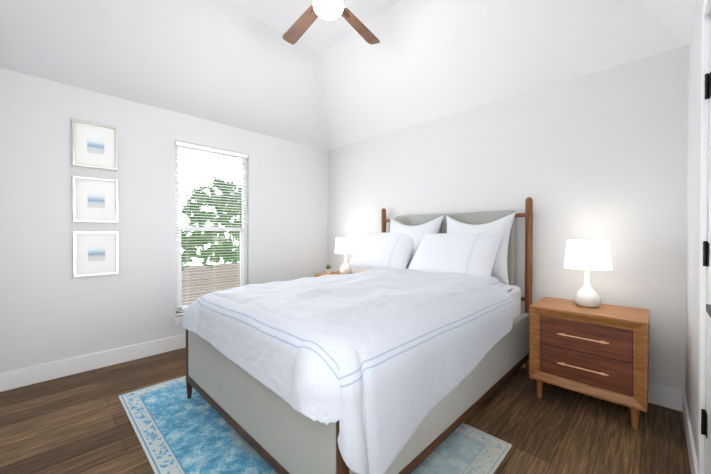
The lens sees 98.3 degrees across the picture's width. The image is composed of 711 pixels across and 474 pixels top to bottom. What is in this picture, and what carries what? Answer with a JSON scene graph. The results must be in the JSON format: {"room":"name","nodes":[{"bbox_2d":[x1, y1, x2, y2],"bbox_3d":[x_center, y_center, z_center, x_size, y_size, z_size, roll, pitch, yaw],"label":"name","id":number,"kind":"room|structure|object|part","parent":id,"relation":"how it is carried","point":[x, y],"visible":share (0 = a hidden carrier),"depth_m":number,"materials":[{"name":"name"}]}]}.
{"room":"bedroom","nodes":[
{"label":"bedroom","id":0,"kind":"room"},
{"bbox_2d":[0,68,327,372],"bbox_3d":[-1.594,-0.144,3.484,0.120,2.590,3.480,1,1,44],"label":"wall","id":1,"kind":"structure","parent":0,"point":[52,309],"depth_m":2.81,"materials":[{"name":"white paint"}]},
{"bbox_2d":[0,334,185,391],"bbox_3d":[-1.546,1.081,3.449,0.014,0.140,3.240,1,1,44],"label":"baseboard","id":2,"kind":"structure","parent":1,"relation":"attached to","point":[17,378],"depth_m":2.65,"materials":[{"name":"white wood"}]},
{"bbox_2d":[72,119,117,170],"bbox_3d":[-2.269,-0.797,2.685,0.024,0.388,0.305,1,1,44],"label":"picture frame","id":3,"kind":"object","parent":1,"relation":"attached to","point":[94,145],"visible":0.98,"depth_m":2.68,"materials":[{"name":"white painted wood"}]},
{"bbox_2d":[87,135,103,154],"bbox_3d":[-2.270,-0.802,2.686,0.001,0.145,0.115,1,1,44],"label":"print","id":4,"kind":"object","parent":3,"relation":"attached to","point":[95,143],"depth_m":2.68},
{"bbox_2d":[72,175,117,222],"bbox_3d":[-2.269,-0.323,2.689,0.024,0.388,0.305,1,1,44],"label":"picture frame","id":5,"kind":"object","parent":1,"relation":"attached to","point":[95,199],"visible":0.98,"depth_m":2.68,"materials":[{"name":"white painted wood"}]},
{"bbox_2d":[88,191,104,207],"bbox_3d":[-2.270,-0.328,2.690,0.001,0.145,0.115,1,1,44],"label":"print","id":6,"kind":"object","parent":5,"relation":"attached to","point":[96,199],"depth_m":2.69},
{"bbox_2d":[73,231,118,276],"bbox_3d":[-2.269,0.145,2.694,0.024,0.388,0.305,1,1,44],"label":"picture frame","id":7,"kind":"object","parent":1,"relation":"attached to","point":[95,253],"visible":1,"depth_m":2.69,"materials":[{"name":"white painted wood"}]},
{"bbox_2d":[88,244,104,261],"bbox_3d":[-2.270,0.140,2.695,0.001,0.145,0.115,1,1,44],"label":"print","id":8,"kind":"object","parent":7,"relation":"attached to","point":[96,252],"depth_m":2.69},
{"bbox_2d":[173,316,182,319],"bbox_3d":[-1.574,0.830,3.446,0.090,0.028,0.855,1,1,44],"label":"window sill","id":9,"kind":"structure","parent":1,"relation":"attached to","point":[178,318],"depth_m":3.14,"materials":[{"name":"white wood"}]},
{"bbox_2d":[174,141,247,323],"bbox_3d":[-1.596,-0.051,3.459,0.113,1.885,0.825,1,1,44],"label":"window","id":10,"kind":"structure","parent":1,"relation":"in","point":[243,243],"depth_m":3.41,"materials":[{"name":"white plastic"}]},
{"bbox_3d":[-1.560,0.868,3.433,0.013,0.047,0.825,1,1,44],"label":"window apron","id":11,"kind":"part","parent":10,"relation":"part of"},
{"bbox_2d":[186,146,187,249],"bbox_3d":[-1.765,-0.077,3.235,0.002,1.750,0.002,1,1,44],"label":"blind cord","id":12,"kind":"object","parent":10,"relation":"attached to","point":[187,146],"depth_m":3.27,"materials":[{"name":"white plastic"}]},
{"bbox_3d":[-1.587,-0.091,3.449,0.044,1.802,0.783,1,1,44],"label":"window blind rails","id":13,"kind":"part","parent":10,"relation":"part of","materials":[{"name":"white plastic"}]},
{"bbox_2d":[213,232,213,277],"bbox_3d":[-1.603,-0.079,3.466,0.002,1.750,0.002,1,1,44],"label":"blind cord","id":14,"kind":"object","parent":10,"relation":"attached to","point":[213,237],"depth_m":3.47,"materials":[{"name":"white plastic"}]},
{"bbox_2d":[237,239,237,286],"bbox_3d":[-1.408,-0.081,3.664,0.002,1.750,0.002,1,1,44],"label":"blind cord","id":15,"kind":"object","parent":10,"relation":"attached to","point":[237,239],"depth_m":3.67,"materials":[{"name":"white plastic"}]},
{"bbox_2d":[0,347,690,473],"bbox_3d":[-0.245,1.214,2.173,3.900,0.100,3.480,1,1,44],"label":"floor","id":16,"kind":"structure","parent":0,"point":[78,423],"depth_m":1.87,"materials":[{"name":"brown wood"}]},
{"bbox_2d":[119,376,511,473],"bbox_3d":[-0.424,1.162,1.976,2.220,0.007,1.450,1,1,44],"label":"rug","id":17,"kind":"object","parent":16,"relation":"on","point":[176,430],"visible":0.4,"depth_m":1.73,"materials":[{"name":"blue fabric"}]},
{"bbox_2d":[315,271,353,276],"bbox_3d":[-0.151,0.812,3.893,0.620,0.670,0.457,1,1,44],"label":"nightstand","id":18,"kind":"object","parent":16,"relation":"on","point":[331,273],"depth_m":3.98,"materials":[{"name":"brown wood"}]},
{"bbox_2d":[325,264,330,273],"bbox_3d":[-0.346,0.400,3.971,0.082,0.151,0.093,1,1,44],"label":"potted plant","id":19,"kind":"object","parent":18,"relation":"on","point":[328,270],"visible":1,"depth_m":3.94,"materials":[{"name":"green plant"}]},
{"bbox_2d":[335,237,355,273],"bbox_3d":[-0.128,0.241,3.947,0.276,0.468,0.276,1,1,44],"label":"lamp","id":20,"kind":"object","parent":18,"relation":"on","point":[345,245],"visible":0.92,"depth_m":3.85,"materials":[{"name":"white ceramic"}]},
{"bbox_3d":[-0.128,0.108,3.945,0.276,0.200,0.276,1,1,44],"label":"lamp shade","id":21,"kind":"part","parent":20,"relation":"part of","materials":[{"name":"white fabric"}]},
{"bbox_2d":[182,197,532,473],"bbox_3d":[0.098,0.411,2.404,1.859,1.500,2.348,1,1,44],"label":"bed","id":22,"kind":"object","parent":16,"relation":"on","point":[407,352],"visible":1,"depth_m":1.52,"materials":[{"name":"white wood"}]},
{"bbox_3d":[-1.192,0.880,2.203,0.041,0.566,0.041,1,1,44],"label":"post","id":23,"kind":"part","parent":22,"relation":"part of","materials":[{"name":"brown wood"}]},
{"bbox_3d":[-0.044,0.891,1.077,0.041,0.566,0.041,1,1,44],"label":"post","id":24,"kind":"part","parent":22,"relation":"part of","materials":[{"name":"brown wood"}]},
{"bbox_2d":[348,233,413,268],"bbox_3d":[0.299,0.148,3.374,0.800,0.500,0.204,0,-37,42],"label":"pillow","id":25,"kind":"object","parent":22,"relation":"on","point":[374,250],"depth_m":3.24,"materials":[{"name":"white fabric"}]},
{"bbox_3d":[0.344,0.398,3.758,0.056,1.500,0.056,1,1,44],"label":"post","id":26,"kind":"part","parent":22,"relation":"part of","materials":[{"name":"brown wood"}]},
{"bbox_2d":[390,215,443,268],"bbox_3d":[0.601,0.086,3.274,0.680,0.660,0.189,0,-12,41],"label":"pillow","id":27,"kind":"object","parent":22,"relation":"on","point":[415,228],"depth_m":3.20,"materials":[{"name":"white fabric"}]},
{"bbox_2d":[408,233,503,275],"bbox_3d":[0.877,0.164,2.793,0.840,0.500,0.206,1,-37,46],"label":"pillow","id":28,"kind":"object","parent":22,"relation":"on","point":[452,254],"depth_m":2.65,"materials":[{"name":"white fabric"}]},
{"bbox_3d":[0.946,0.297,3.163,1.290,1.075,0.075,1,1,44],"label":"headboard","id":29,"kind":"part","parent":22,"relation":"part of","materials":[{"name":"grey fabric"}]},
{"bbox_2d":[446,212,515,284],"bbox_3d":[1.085,0.095,2.797,0.190,0.660,0.680,17,-11,-42],"label":"pillow","id":30,"kind":"object","parent":22,"relation":"on","point":[498,226],"depth_m":2.69,"materials":[{"name":"white fabric"}]},
{"bbox_3d":[0.148,0.570,2.418,1.528,0.308,2.100,1,1,44],"label":"mattress","id":31,"kind":"part","parent":22,"relation":"part of","materials":[{"name":"white fabric"}]},
{"bbox_3d":[1.486,0.409,2.637,0.056,1.500,0.056,1,1,44],"label":"post","id":32,"kind":"part","parent":22,"relation":"part of","materials":[{"name":"brown wood"}]},
{"bbox_2d":[529,297,648,430],"bbox_3d":[1.633,0.829,2.185,0.651,0.670,0.520,1,1,44],"label":"nightstand","id":33,"kind":"object","parent":16,"relation":"on","point":[601,351],"visible":1,"depth_m":1.99,"materials":[{"name":"brown wood"}]},
{"bbox_3d":[1.331,1.091,2.222,0.046,0.145,0.046,1,1,44],"label":"leg","id":34,"kind":"part","parent":33,"relation":"part of","materials":[{"name":"brown wood"}]},
{"bbox_2d":[564,240,611,307],"bbox_3d":[1.656,0.258,2.196,0.276,0.468,0.276,1,1,44],"label":"lamp","id":35,"kind":"object","parent":33,"relation":"on","point":[593,255],"visible":1,"depth_m":2.12,"materials":[{"name":"white ceramic"}]},
{"bbox_3d":[1.656,0.124,2.194,0.276,0.200,0.276,1,1,44],"label":"lamp shade","id":36,"kind":"part","parent":35,"relation":"part of","materials":[{"name":"white fabric"}]},
{"bbox_3d":[1.695,1.094,1.864,0.046,0.145,0.046,1,1,44],"label":"leg","id":37,"kind":"part","parent":33,"relation":"part of","materials":[{"name":"brown wood"}]},
{"bbox_2d":[0,0,695,150],"bbox_3d":[-0.245,-1.613,2.146,3.900,0.957,3.480,1,1,44],"label":"ceiling","id":38,"kind":"structure","parent":0,"point":[327,85],"depth_m":2.78,"materials":[{"name":"white paint"}]},
{"bbox_2d":[282,0,379,44],"bbox_3d":[-0.199,-1.836,2.228,1.262,0.511,1.272,1,1,44],"label":"ceiling fan","id":39,"kind":"object","parent":38,"relation":"hanging from","point":[310,15],"visible":1,"depth_m":2.42,"materials":[{"name":"brown wood"}]},
{"bbox_3d":[-0.193,-1.647,2.192,0.216,0.134,0.216,1,1,44],"label":"globe","id":40,"kind":"part","parent":39,"relation":"part of"},
{"bbox_2d":[328,45,688,390],"bbox_3d":[0.931,-0.143,3.359,3.900,2.590,0.120,1,1,44],"label":"wall","id":41,"kind":"structure","parent":0,"point":[601,155],"depth_m":2.48,"materials":[{"name":"white paint"}]},
{"bbox_2d":[521,363,682,411],"bbox_3d":[0.884,1.083,3.323,3.660,0.140,0.014,1,1,44],"label":"baseboard","id":42,"kind":"structure","parent":41,"relation":"attached to","point":[665,396],"depth_m":2.10,"materials":[{"name":"white wood"}]},
{"bbox_2d":[685,0,710,455],"bbox_3d":[1.103,-0.119,0.836,0.120,2.590,3.480,1,1,44],"label":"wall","id":43,"kind":"structure","parent":0,"point":[693,210],"depth_m":1.65,"materials":[{"name":"white paint"}]},
{"bbox_2d":[682,391,696,473],"bbox_3d":[1.056,1.106,0.895,0.014,0.140,3.240,1,1,44],"label":"baseboard","id":44,"kind":"structure","parent":43,"relation":"attached to","point":[692,454],"depth_m":1.64,"materials":[{"name":"white wood"}]},
{"bbox_2d":[697,0,710,473],"bbox_3d":[1.064,0.127,0.919,0.055,2.098,0.976,1,1,44],"label":"door frame","id":45,"kind":"structure","parent":43,"relation":"in","point":[704,306],"depth_m":1.21,"materials":[{"name":"white wood"}]},
{"bbox_3d":[1.359,0.070,1.191,0.017,1.408,0.042,1,1,44],"label":"door hinges","id":46,"kind":"part","parent":45,"relation":"part of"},
{"bbox_3d":[0.851,0.178,0.704,0.054,0.062,0.146,1,1,44],"label":"handle","id":47,"kind":"part","parent":45,"relation":"part of","materials":[{"name":"black metal"}]},
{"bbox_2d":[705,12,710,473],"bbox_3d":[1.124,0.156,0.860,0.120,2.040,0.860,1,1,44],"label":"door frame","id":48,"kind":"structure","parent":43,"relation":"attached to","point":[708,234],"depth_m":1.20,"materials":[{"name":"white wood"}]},
{"bbox_2d":[706,97,710,473],"bbox_3d":[1.095,0.160,0.888,0.035,2.007,0.818,1,1,44],"label":"door","id":49,"kind":"structure","parent":43,"relation":"in","point":[708,459],"depth_m":1.16,"materials":[{"name":"white wood"}]},
{"label":"outside","id":50,"kind":"structure","parent":0,"visible":0},
{"bbox_2d":[178,147,241,306],"bbox_3d":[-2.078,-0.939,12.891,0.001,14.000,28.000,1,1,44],"label":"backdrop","id":51,"kind":"structure","parent":50,"point":[208,248],"depth_m":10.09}
]}

